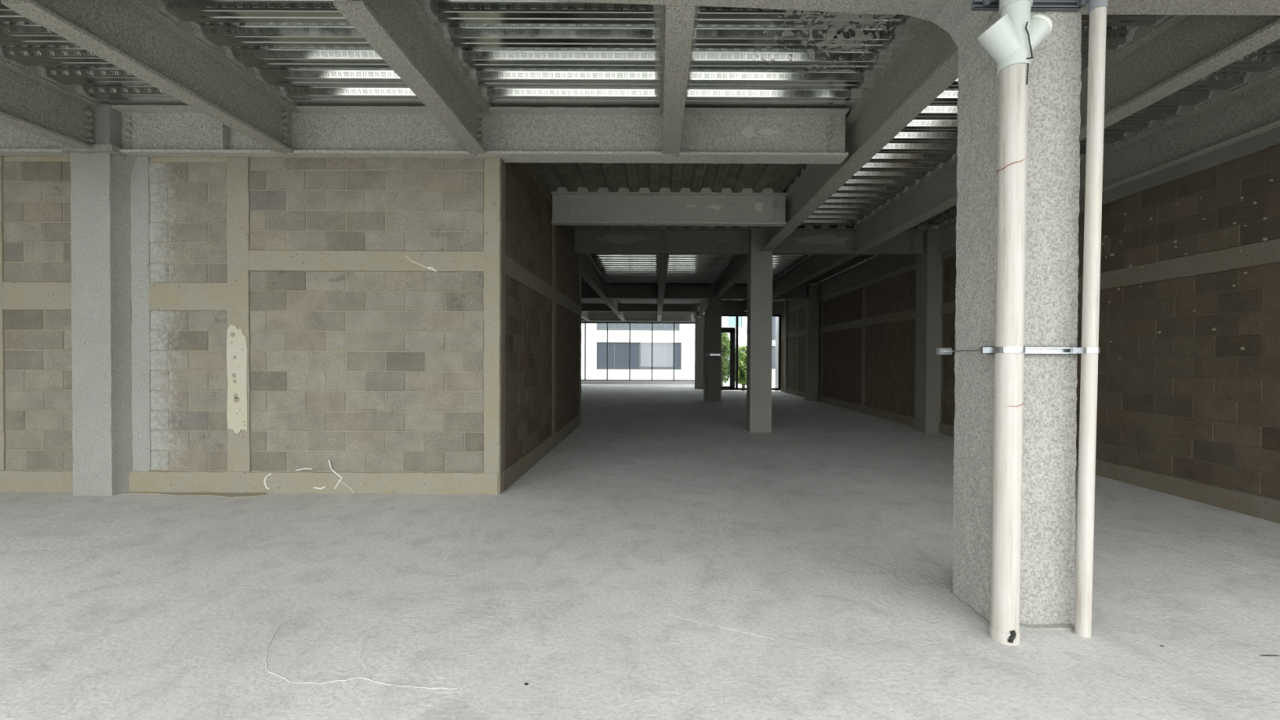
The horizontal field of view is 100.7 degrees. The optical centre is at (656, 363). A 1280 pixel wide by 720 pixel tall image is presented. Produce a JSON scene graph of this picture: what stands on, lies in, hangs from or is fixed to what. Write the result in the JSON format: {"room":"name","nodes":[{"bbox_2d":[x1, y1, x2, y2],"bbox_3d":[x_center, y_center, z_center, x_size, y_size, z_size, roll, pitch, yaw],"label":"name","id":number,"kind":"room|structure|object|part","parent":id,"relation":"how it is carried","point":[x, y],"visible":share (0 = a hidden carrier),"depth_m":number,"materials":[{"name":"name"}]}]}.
{"room":"empty unfinished building","nodes":[
{"label":"empty unfinished building","id":0,"kind":"room"},
{"bbox_2d":[0,155,500,497],"bbox_3d":[-5.539,-0.393,5.326,7.920,3.394,0.340,0,1,0],"label":"wall","id":1,"kind":"structure","parent":0,"point":[300,325],"depth_m":5.35,"materials":[{"name":"concrete"}]},
{"bbox_2d":[230,332,244,422],"bbox_3d":[-4.222,0.135,5.341,0.147,0.917,0.003,0,1,0],"label":"plaster patch","id":2,"kind":"object","parent":1,"relation":"attached to","point":[237,339],"depth_m":5.34,"materials":[{"name":"beige paint"}]},
{"bbox_2d":[0,105,848,164],"bbox_3d":[-3.650,-2.312,5.336,11.084,0.465,0.247,0,1,0],"label":"girder","id":3,"kind":"object","parent":1,"relation":"on","point":[560,135],"visible":0.78,"depth_m":5.32,"materials":[{"name":"grey metal"}]},
{"bbox_2d":[499,158,582,493],"bbox_3d":[-1.641,-0.631,8.209,0.163,3.844,5.697,0,1,0],"label":"wall","id":4,"kind":"structure","parent":0,"point":[540,319],"depth_m":6.88,"materials":[{"name":"brown brick"}]},
{"bbox_2d":[0,383,1279,719],"bbox_3d":[-2.707,1.374,13.565,16.600,0.303,30.300,0,1,0],"label":"floor","id":5,"kind":"structure","parent":0,"point":[668,558],"depth_m":3.04,"materials":[{"name":"concrete"}]},
{"bbox_2d":[60,104,137,495],"bbox_3d":[-5.508,-0.621,5.325,0.592,3.858,0.347,0,1,0],"label":"column","id":6,"kind":"structure","parent":5,"relation":"on","point":[100,175],"depth_m":5.22,"materials":[{"name":"grey concrete"}]},
{"bbox_2d":[581,380,694,384],"bbox_3d":[-2.456,0.985,28.537,9.300,0.170,0.450,0,1,0],"label":"trim","id":7,"kind":"structure","parent":5,"relation":"on","point":[582,381],"depth_m":28.31,"materials":[{"name":"white"}]},
{"bbox_2d":[581,320,694,381],"bbox_3d":[-2.448,-0.694,28.444,9.200,3.190,0.120,0,1,0],"label":"window","id":8,"kind":"structure","parent":7,"relation":"on","point":[582,322],"depth_m":28.38,"materials":[{"name":"grey metal"}]},
{"bbox_2d":[694,311,703,389],"bbox_3d":[1.937,-0.612,24.145,0.377,3.510,0.406,0,1,0],"label":"column","id":9,"kind":"structure","parent":5,"relation":"on","point":[699,322],"depth_m":23.95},
{"bbox_2d":[697,306,706,399],"bbox_3d":[1.512,-0.362,17.597,0.314,3.129,0.108,0,1,0],"label":"drain pipe","id":10,"kind":"object","parent":5,"relation":"on","point":[704,308],"visible":1,"depth_m":17.56,"materials":[{"name":"grey plastic"}]},
{"bbox_2d":[702,313,704,388],"bbox_3d":[2.151,-0.584,25.620,0.100,3.350,5.550,0,1,0],"label":"window","id":11,"kind":"structure","parent":5,"relation":"on","point":[704,313],"depth_m":24.54,"materials":[{"name":"black metal"}]},
{"bbox_2d":[706,284,721,399],"bbox_3d":[1.923,-0.715,17.744,0.446,3.849,0.409,0,1,0],"label":"column","id":12,"kind":"structure","parent":5,"relation":"on","point":[713,305],"depth_m":17.54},
{"bbox_2d":[705,353,723,355],"bbox_3d":[1.901,-0.305,17.513,0.600,0.060,0.050,0,1,0],"label":"bracket","id":13,"kind":"object","parent":12,"relation":"attached to","point":[706,354],"visible":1,"depth_m":17.49,"materials":[{"name":"grey metal"}]},
{"bbox_2d":[746,226,773,432],"bbox_3d":[1.960,-0.634,10.124,0.412,3.850,0.408,0,1,0],"label":"column","id":14,"kind":"structure","parent":5,"relation":"on","point":[760,264],"depth_m":9.93,"materials":[{"name":"grey concrete"}]},
{"bbox_2d":[783,299,787,392],"bbox_3d":[5.362,-0.742,21.794,0.187,3.848,0.407,0,1,0],"label":"column","id":15,"kind":"structure","parent":5,"relation":"on","point":[785,302],"depth_m":21.66,"materials":[{"name":"grey concrete"}]},
{"bbox_2d":[804,284,818,400],"bbox_3d":[5.213,-0.699,17.718,0.387,3.851,0.456,0,1,0],"label":"column","id":16,"kind":"structure","parent":5,"relation":"on","point":[811,304],"depth_m":17.50,"materials":[{"name":"grey concrete"}]},
{"bbox_2d":[914,227,942,433],"bbox_3d":[5.242,-0.620,10.149,0.370,3.853,0.439,0,1,0],"label":"column","id":17,"kind":"structure","parent":5,"relation":"on","point":[928,264],"depth_m":9.95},
{"bbox_2d":[950,3,1081,630],"bbox_3d":[1.957,-0.557,2.900,0.450,3.869,0.422,0,1,0],"label":"column","id":18,"kind":"structure","parent":5,"relation":"on","point":[1048,520],"depth_m":2.74,"materials":[{"name":"grey concrete"}]},
{"bbox_2d":[976,0,1053,645],"bbox_3d":[1.741,-0.554,2.599,0.340,3.850,0.152,0,1,0],"label":"drain pipe","id":19,"kind":"object","parent":18,"relation":"attached to","point":[1011,42],"visible":0.98,"depth_m":2.56,"materials":[{"name":"white plastic"}]},
{"bbox_2d":[936,346,1099,355],"bbox_3d":[1.940,-0.071,2.850,0.580,0.040,0.608,0,1,0],"label":"bracket","id":20,"kind":"object","parent":18,"relation":"attached to","point":[984,349],"visible":0.95,"depth_m":2.70,"materials":[{"name":"grey metal"}]},
{"bbox_3d":[1.700,-0.073,2.914,0.008,0.008,0.430,0,1,0],"label":"threaded rod","id":21,"kind":"part","parent":20,"relation":"part of","materials":[{"name":"grey metal"}]},
{"bbox_2d":[971,0,1089,11],"bbox_3d":[1.933,-1.824,2.614,0.650,0.040,0.190,0,1,0],"label":"bracket","id":22,"kind":"object","parent":18,"relation":"attached to","point":[976,5],"visible":0.6,"depth_m":2.69,"materials":[{"name":"grey metal"}]},
{"bbox_2d":[1074,0,1108,637],"bbox_3d":[2.176,-0.553,2.649,0.110,3.851,0.078,0,1,0],"label":"vent pipe","id":23,"kind":"object","parent":5,"relation":"on","point":[1097,9],"visible":1,"depth_m":2.63,"materials":[{"name":"white plastic"}]},
{"bbox_2d":[0,0,1279,312],"bbox_3d":[-2.688,-2.711,14.272,16.600,0.162,29.000,0,1,0],"label":"ceiling","id":24,"kind":"structure","parent":0,"point":[519,53],"depth_m":4.64,"materials":[{"name":"metal"}]},
{"bbox_2d":[0,58,110,149],"bbox_3d":[-5.563,-2.337,4.160,0.225,0.523,2.302,0,1,0],"label":"joist","id":25,"kind":"object","parent":24,"relation":"attached to","point":[31,103],"visible":0.93,"depth_m":4.79,"materials":[{"name":"grey concrete"}]},
{"bbox_2d":[0,0,301,155],"bbox_3d":[-3.658,-2.329,4.160,0.226,0.523,2.302,0,1,0],"label":"joist","id":26,"kind":"object","parent":24,"relation":"attached to","point":[133,36],"visible":1,"depth_m":3.97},
{"bbox_2d":[333,0,491,155],"bbox_3d":[-1.760,-2.320,4.160,0.233,0.524,2.302,0,1,0],"label":"joist","id":27,"kind":"object","parent":24,"relation":"attached to","point":[401,33],"visible":1,"depth_m":3.95,"materials":[{"name":"grey metal"}]},
{"bbox_3d":[-3.099,-2.567,4.830,10.180,0.064,0.926,0,1,0],"label":"deck panel","id":28,"kind":"part","parent":24,"relation":"part of","materials":[{"name":"grey metal"}]},
{"bbox_3d":[-3.099,-2.557,3.915,10.180,0.064,0.926,0,1,0],"label":"deck panel","id":29,"kind":"part","parent":24,"relation":"part of","materials":[{"name":"grey metal"}]},
{"bbox_3d":[-1.185,-2.590,7.868,0.926,0.064,4.350,0,1,0],"label":"deck panel","id":30,"kind":"part","parent":24,"relation":"part of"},
{"bbox_2d":[581,311,590,320],"bbox_3d":[-3.660,-2.531,26.310,0.206,0.463,4.234,0,1,0],"label":"joist","id":31,"kind":"object","parent":24,"relation":"attached to","point":[584,315],"visible":0.34,"depth_m":27.14,"materials":[{"name":"grey concrete"}]},
{"bbox_2d":[581,253,606,297],"bbox_3d":[-1.760,-2.393,13.941,0.206,0.465,7.435,0,1,0],"label":"joist","id":32,"kind":"object","parent":24,"relation":"attached to","point":[590,274],"visible":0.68,"depth_m":14.30,"materials":[{"name":"grey metal"}]},
{"bbox_2d":[601,298,619,313],"bbox_3d":[-1.760,-2.466,20.935,0.206,0.463,6.045,0,1,0],"label":"joist","id":33,"kind":"object","parent":24,"relation":"attached to","point":[613,304],"visible":0.62,"depth_m":21.29,"materials":[{"name":"grey concrete"}]},
{"bbox_2d":[615,311,626,320],"bbox_3d":[-1.760,-2.523,26.311,0.205,0.464,4.236,0,1,0],"label":"joist","id":34,"kind":"object","parent":24,"relation":"attached to","point":[621,315],"visible":0.54,"depth_m":26.41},
{"bbox_3d":[-0.271,-2.586,7.868,0.926,0.064,4.350,0,1,0],"label":"deck panel","id":35,"kind":"part","parent":24,"relation":"part of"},
{"bbox_2d":[581,311,694,321],"bbox_3d":[-2.490,-2.544,28.575,9.405,0.475,0.207,0,1,0],"label":"beam","id":36,"kind":"structure","parent":24,"relation":"attached to","point":[607,317],"depth_m":28.56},
{"bbox_3d":[-2.414,-2.766,24.150,9.150,0.064,0.926,0,1,0],"label":"deck panel","id":37,"kind":"part","parent":24,"relation":"part of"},
{"bbox_2d":[581,303,700,311],"bbox_3d":[-2.440,-2.558,24.074,9.104,0.353,0.246,0,1,0],"label":"girder","id":38,"kind":"object","parent":24,"relation":"attached to","point":[584,307],"visible":0.55,"depth_m":24.06,"materials":[{"name":"grey concrete"}]},
{"bbox_3d":[-2.414,-2.756,23.236,9.150,0.064,0.926,0,1,0],"label":"deck panel","id":39,"kind":"part","parent":24,"relation":"part of","materials":[{"name":"grey metal"}]},
{"bbox_2d":[657,314,662,320],"bbox_3d":[0.140,-2.514,26.310,0.206,0.462,4.234,0,1,0],"label":"joist","id":40,"kind":"object","parent":24,"relation":"attached to","point":[659,316],"visible":0.47,"depth_m":25.80,"materials":[{"name":"grey metal"}]},
{"bbox_2d":[657,298,663,314],"bbox_3d":[0.140,-2.458,20.935,0.204,0.463,6.042,0,1,0],"label":"joist","id":41,"kind":"object","parent":24,"relation":"attached to","point":[660,301],"visible":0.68,"depth_m":20.36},
{"bbox_2d":[657,253,669,297],"bbox_3d":[0.140,-2.384,13.941,0.206,0.463,7.433,0,1,0],"label":"joist","id":42,"kind":"object","parent":24,"relation":"attached to","point":[663,259],"visible":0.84,"depth_m":12.61,"materials":[{"name":"grey metal"}]},
{"bbox_2d":[551,186,786,226],"bbox_3d":[0.183,-2.351,7.956,3.498,0.523,0.220,0,1,0],"label":"cross beam","id":43,"kind":"structure","parent":24,"relation":"attached to","point":[643,207],"depth_m":7.94,"materials":[{"name":"grey metal"}]},
{"bbox_2d":[659,4,695,157],"bbox_3d":[0.139,-2.312,4.160,0.231,0.523,2.302,0,1,0],"label":"joist","id":44,"kind":"object","parent":24,"relation":"attached to","point":[677,27],"visible":0.97,"depth_m":3.79,"materials":[{"name":"grey concrete"}]},
{"bbox_3d":[-0.829,-2.736,21.993,12.320,0.064,0.926,0,1,0],"label":"deck panel","id":45,"kind":"part","parent":24,"relation":"part of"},
{"bbox_2d":[581,284,808,299],"bbox_3d":[-0.824,-2.429,17.776,12.334,0.465,0.267,0,1,0],"label":"girder","id":46,"kind":"object","parent":24,"relation":"attached to","point":[611,291],"visible":0.43,"depth_m":17.76,"materials":[{"name":"grey metal"}]},
{"bbox_3d":[-0.829,-2.698,18.336,12.320,0.064,0.926,0,1,0],"label":"deck panel","id":47,"kind":"part","parent":24,"relation":"part of","materials":[{"name":"grey metal"}]},
{"bbox_3d":[-0.829,-2.685,17.087,12.320,0.064,0.926,0,1,0],"label":"deck panel","id":48,"kind":"part","parent":24,"relation":"part of","materials":[{"name":"grey metal"}]},
{"bbox_2d":[698,298,706,314],"bbox_3d":[1.990,-2.449,20.935,0.205,0.463,6.044,0,1,0],"label":"joist","id":49,"kind":"object","parent":24,"relation":"attached to","point":[703,303],"visible":0.25,"depth_m":22.44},
{"bbox_3d":[0.643,-2.581,7.868,0.926,0.064,4.350,0,1,0],"label":"deck panel","id":50,"kind":"part","parent":24,"relation":"part of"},
{"bbox_3d":[-0.829,-2.675,16.172,12.320,0.064,0.926,0,1,0],"label":"deck panel","id":51,"kind":"part","parent":24,"relation":"part of","materials":[{"name":"grey metal"}]},
{"bbox_3d":[-0.829,-2.666,15.258,12.320,0.064,0.926,0,1,0],"label":"deck panel","id":52,"kind":"part","parent":24,"relation":"part of","materials":[{"name":"grey metal"}]},
{"bbox_3d":[-0.829,-2.656,14.344,12.320,0.064,0.926,0,1,0],"label":"deck panel","id":53,"kind":"part","parent":24,"relation":"part of","materials":[{"name":"grey metal"}]},
{"bbox_2d":[713,254,747,297],"bbox_3d":[1.990,-2.376,13.941,0.206,0.464,7.432,0,1,0],"label":"joist","id":54,"kind":"object","parent":24,"relation":"attached to","point":[736,268],"visible":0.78,"depth_m":13.84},
{"bbox_3d":[-0.829,-2.646,13.429,12.320,0.064,0.926,0,1,0],"label":"deck panel","id":55,"kind":"part","parent":24,"relation":"part of","materials":[{"name":"grey metal"}]},
{"bbox_3d":[-0.829,-2.637,12.515,12.320,0.064,0.926,0,1,0],"label":"deck panel","id":56,"kind":"part","parent":24,"relation":"part of","materials":[{"name":"grey metal"}]},
{"bbox_2d":[742,299,746,311],"bbox_3d":[3.790,-2.435,20.295,0.206,0.464,4.765,0,1,0],"label":"joist","id":57,"kind":"object","parent":24,"relation":"attached to","point":[744,300],"visible":0.12,"depth_m":22.45,"materials":[{"name":"grey metal"}]},
{"bbox_2d":[573,224,926,255],"bbox_3d":[1.888,-2.366,10.106,6.910,0.523,0.263,0,1,0],"label":"girder","id":58,"kind":"object","parent":24,"relation":"attached to","point":[710,240],"visible":0.77,"depth_m":10.09,"materials":[{"name":"grey concrete"}]},
{"bbox_2d":[721,301,782,314],"bbox_3d":[3.790,-2.405,22.776,3.365,0.572,0.205,0,1,0],"label":"beam","id":59,"kind":"structure","parent":24,"relation":"attached to","point":[727,307],"depth_m":22.76,"materials":[{"name":"grey concrete"}]},
{"bbox_3d":[1.558,-2.577,7.868,0.926,0.064,4.350,0,1,0],"label":"deck panel","id":60,"kind":"part","parent":24,"relation":"part of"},
{"bbox_2d":[772,254,857,298],"bbox_3d":[3.790,-2.368,13.941,0.205,0.464,7.434,0,1,0],"label":"joist","id":61,"kind":"object","parent":24,"relation":"attached to","point":[815,265],"visible":0.8,"depth_m":13.30,"materials":[{"name":"grey metal"}]},
{"bbox_2d":[760,19,959,251],"bbox_3d":[2.051,-2.327,6.484,0.263,0.523,6.950,0,1,0],"label":"girder","id":62,"kind":"object","parent":24,"relation":"attached to","point":[917,73],"visible":0.66,"depth_m":4.71,"materials":[{"name":"grey concrete"}]},
{"bbox_2d":[815,255,915,297],"bbox_3d":[5.340,-2.361,13.940,0.206,0.464,7.432,0,1,0],"label":"joist","id":63,"kind":"object","parent":24,"relation":"attached to","point":[877,265],"visible":0.67,"depth_m":13.60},
{"bbox_3d":[3.661,-2.584,9.402,3.340,0.064,0.926,0,1,0],"label":"deck panel","id":64,"kind":"part","parent":24,"relation":"part of","materials":[{"name":"silver metal"}]},
{"bbox_3d":[3.661,-2.565,7.573,3.340,0.064,0.926,0,1,0],"label":"deck panel","id":65,"kind":"part","parent":24,"relation":"part of","materials":[{"name":"silver metal"}]},
{"bbox_3d":[3.661,-2.574,8.487,3.340,0.064,0.926,0,1,0],"label":"deck panel","id":66,"kind":"part","parent":24,"relation":"part of","materials":[{"name":"silver metal"}]},
{"bbox_2d":[528,0,1279,48],"bbox_3d":[-1.940,-2.185,2.917,14.504,0.652,0.360,0,1,0],"label":"girder","id":67,"kind":"object","parent":24,"relation":"attached to","point":[956,17],"visible":0.78,"depth_m":3.00,"materials":[{"name":"grey metal"}]},
{"bbox_3d":[3.661,-2.555,6.659,3.340,0.064,0.926,0,1,0],"label":"deck panel","id":68,"kind":"part","parent":24,"relation":"part of","materials":[{"name":"silver metal"}]},
{"bbox_3d":[3.661,-2.546,5.744,3.340,0.064,0.926,0,1,0],"label":"deck panel","id":69,"kind":"part","parent":24,"relation":"part of","materials":[{"name":"grey metal"}]},
{"bbox_2d":[852,14,1279,253],"bbox_3d":[3.788,-2.320,6.534,0.248,0.524,7.050,0,1,0],"label":"joist","id":70,"kind":"object","parent":24,"relation":"attached to","point":[1162,60],"visible":0.59,"depth_m":4.06,"materials":[{"name":"grey metal"}]},
{"bbox_3d":[3.661,-2.536,4.830,3.340,0.064,0.926,0,1,0],"label":"deck panel","id":71,"kind":"part","parent":24,"relation":"part of","materials":[{"name":"grey metal"}]},
{"bbox_3d":[3.661,-2.526,3.916,3.340,0.064,0.926,0,1,0],"label":"deck panel","id":72,"kind":"part","parent":24,"relation":"part of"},
{"bbox_2d":[581,374,775,391],"bbox_3d":[-0.008,1.247,44.716,120.000,0.170,100.600,0,1,0],"label":"ground","id":73,"kind":"structure","parent":0,"point":[727,384],"depth_m":41.55,"materials":[{"name":"grey concrete"}]},
{"bbox_2d":[581,320,694,377],"bbox_3d":[-5.392,-2.322,47.976,17.200,6.850,8.004,0,1,0],"label":"building","id":74,"kind":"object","parent":73,"relation":"on","point":[596,333],"visible":0.48,"depth_m":44.01,"materials":[{"name":"white"}]},
{"bbox_3d":[-1.535,-3.740,44.173,6.780,1.780,0.020,0,1,0],"label":"pane","id":75,"kind":"part","parent":74,"relation":"part of","materials":[{"name":"clear glass"}]},
{"bbox_3d":[-1.474,-0.675,44.205,6.930,2.150,0.020,0,1,0],"label":"pane","id":76,"kind":"part","parent":74,"relation":"part of","materials":[{"name":"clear glass"}]},
{"bbox_2d":[720,332,729,391],"bbox_3d":[3.054,-0.159,25.206,1.256,3.089,1.217,0,1,0],"label":"tree","id":77,"kind":"object","parent":73,"relation":"on","point":[725,371],"visible":0.34,"depth_m":24.92,"materials":[{"name":"green plant"}]},
{"bbox_2d":[703,312,746,364],"bbox_3d":[9.525,-6.140,65.689,9.000,14.250,8.500,0,1,0],"label":"building","id":78,"kind":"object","parent":73,"relation":"on","point":[726,322],"visible":0.16,"depth_m":61.97,"materials":[{"name":"white"}]},
{"bbox_3d":[9.222,-5.429,62.157,1.480,2.080,0.020,0,1,0],"label":"pane","id":79,"kind":"part","parent":78,"relation":"part of","materials":[{"name":"teal glass"}]},
{"bbox_2d":[734,345,746,391],"bbox_3d":[4.328,0.205,26.603,1.553,2.346,1.544,0,1,0],"label":"tree","id":80,"kind":"object","parent":73,"relation":"on","point":[742,356],"visible":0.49,"depth_m":26.25,"materials":[{"name":"green plant"}]},
{"bbox_2d":[771,316,775,385],"bbox_3d":[7.184,-2.334,35.477,1.150,7.250,5.000,0,1,0],"label":"building","id":81,"kind":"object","parent":73,"relation":"on","point":[773,360],"visible":0.02,"depth_m":33.18,"materials":[{"name":"white"}]},
{"bbox_3d":[7.200,-0.410,33.208,0.880,1.330,0.020,0,1,0],"label":"pane","id":82,"kind":"part","parent":81,"relation":"part of","materials":[{"name":"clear glass"}]},
{"bbox_3d":[7.209,-2.310,33.188,0.880,1.530,0.020,0,1,0],"label":"pane","id":83,"kind":"part","parent":81,"relation":"part of","materials":[{"name":"clear glass"}]},
{"bbox_2d":[775,316,780,391],"bbox_3d":[5.687,-1.020,23.890,0.544,4.858,0.613,0,1,0],"label":"pillar","id":84,"kind":"structure","parent":73,"relation":"on","point":[776,317],"depth_m":23.93,"materials":[{"name":"grey paint"}]},
{"bbox_2d":[780,126,1279,523],"bbox_3d":[5.384,-0.643,11.918,0.177,3.856,21.653,0,1,0],"label":"wall","id":85,"kind":"structure","parent":0,"point":[1188,384],"depth_m":5.53,"materials":[{"name":"brown brick"}]},
{"bbox_2d":[721,314,781,390],"bbox_3d":[3.801,-0.506,22.796,3.300,3.270,0.100,0,1,0],"label":"window","id":86,"kind":"structure","parent":85,"relation":"in","point":[736,316],"depth_m":22.75,"materials":[{"name":"black metal"}]},
{"bbox_2d":[720,327,735,390],"bbox_3d":[2.780,-0.220,22.697,1.160,2.690,0.104,0,1,0],"label":"door","id":87,"kind":"structure","parent":86,"relation":"attached to","point":[731,331],"depth_m":22.69,"materials":[{"name":"black metal"}]},
{"bbox_2d":[937,67,1279,252],"bbox_3d":[5.359,-2.304,5.691,0.261,0.524,8.434,0,1,0],"label":"beam","id":88,"kind":"structure","parent":85,"relation":"on","point":[1249,110],"depth_m":5.26,"materials":[{"name":"grey metal"}]}
]}

